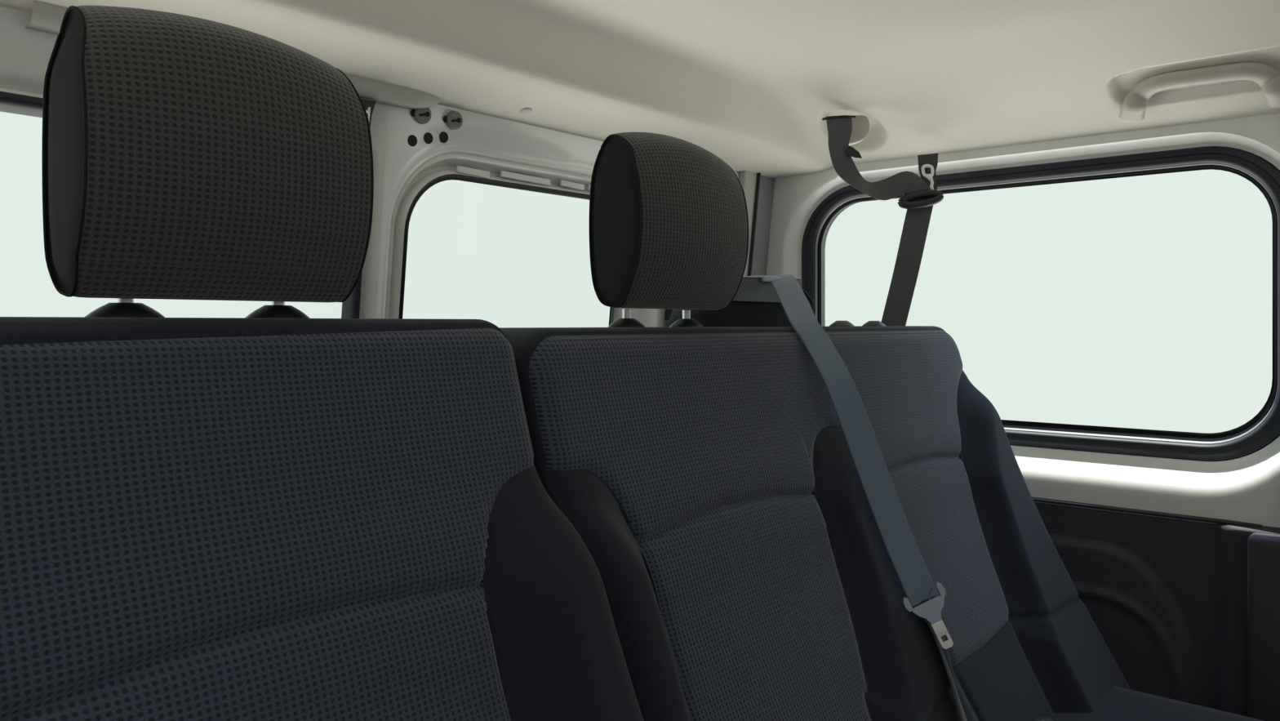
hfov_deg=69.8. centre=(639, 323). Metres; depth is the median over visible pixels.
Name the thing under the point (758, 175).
trim
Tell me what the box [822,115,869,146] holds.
outlet
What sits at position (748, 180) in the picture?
trim
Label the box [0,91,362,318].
window
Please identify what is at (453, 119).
plug
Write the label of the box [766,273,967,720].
belt
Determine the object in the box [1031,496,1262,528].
trim
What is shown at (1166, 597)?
trim
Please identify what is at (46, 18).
trim
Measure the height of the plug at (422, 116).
0.027 m
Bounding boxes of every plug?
[410,107,431,124]
[443,111,462,129]
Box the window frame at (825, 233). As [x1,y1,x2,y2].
[821,170,1268,439]
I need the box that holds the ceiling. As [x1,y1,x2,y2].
[0,0,1279,178]
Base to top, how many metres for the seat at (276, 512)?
1.261 m
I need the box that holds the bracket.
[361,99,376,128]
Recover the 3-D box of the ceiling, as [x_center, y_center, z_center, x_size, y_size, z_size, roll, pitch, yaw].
[0.591,-0.384,0.276,2.654,0.152,2.184,0,0,40]
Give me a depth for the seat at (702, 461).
1.00 m
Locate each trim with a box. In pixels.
[25,0,441,109]
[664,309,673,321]
[739,170,756,276]
[747,172,760,275]
[751,174,774,275]
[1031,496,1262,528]
[1034,502,1279,715]
[1247,532,1279,720]
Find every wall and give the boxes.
[0,5,739,327]
[765,113,1279,527]
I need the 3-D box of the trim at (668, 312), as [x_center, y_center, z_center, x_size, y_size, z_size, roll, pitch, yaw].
[0.026,0.348,1.758,0.156,1.292,0.014,0,0,40]
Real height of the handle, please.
0.060 m
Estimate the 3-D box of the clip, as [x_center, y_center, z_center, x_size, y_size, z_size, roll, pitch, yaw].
[-0.171,-0.318,1.368,0.020,0.008,0.021,0,0,40]
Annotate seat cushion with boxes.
[1052,685,1265,720]
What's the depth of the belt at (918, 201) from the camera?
1.66 m
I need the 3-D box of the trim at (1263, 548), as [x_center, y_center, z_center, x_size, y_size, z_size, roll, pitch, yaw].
[0.988,0.465,1.299,0.208,0.310,0.060,0,0,40]
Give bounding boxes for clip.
[519,107,532,113]
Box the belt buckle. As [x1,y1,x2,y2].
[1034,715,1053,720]
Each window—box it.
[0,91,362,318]
[398,173,614,325]
[801,146,1279,460]
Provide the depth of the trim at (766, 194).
1.93 m
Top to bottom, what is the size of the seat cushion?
0.162 m
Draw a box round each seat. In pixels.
[0,5,644,720]
[498,132,1265,720]
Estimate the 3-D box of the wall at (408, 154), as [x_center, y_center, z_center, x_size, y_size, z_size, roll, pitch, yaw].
[-0.494,0.300,1.146,0.165,1.500,2.112,0,0,40]
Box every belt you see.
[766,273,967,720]
[826,116,943,325]
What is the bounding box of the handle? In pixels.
[1118,62,1279,122]
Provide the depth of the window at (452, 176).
1.36 m
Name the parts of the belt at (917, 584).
tongue blade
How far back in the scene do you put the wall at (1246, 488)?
1.52 m
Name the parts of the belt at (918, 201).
belt bracket, tongue blade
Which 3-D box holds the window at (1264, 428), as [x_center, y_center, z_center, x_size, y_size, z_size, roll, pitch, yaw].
[0.677,-0.032,1.669,0.860,0.502,0.029,0,0,40]

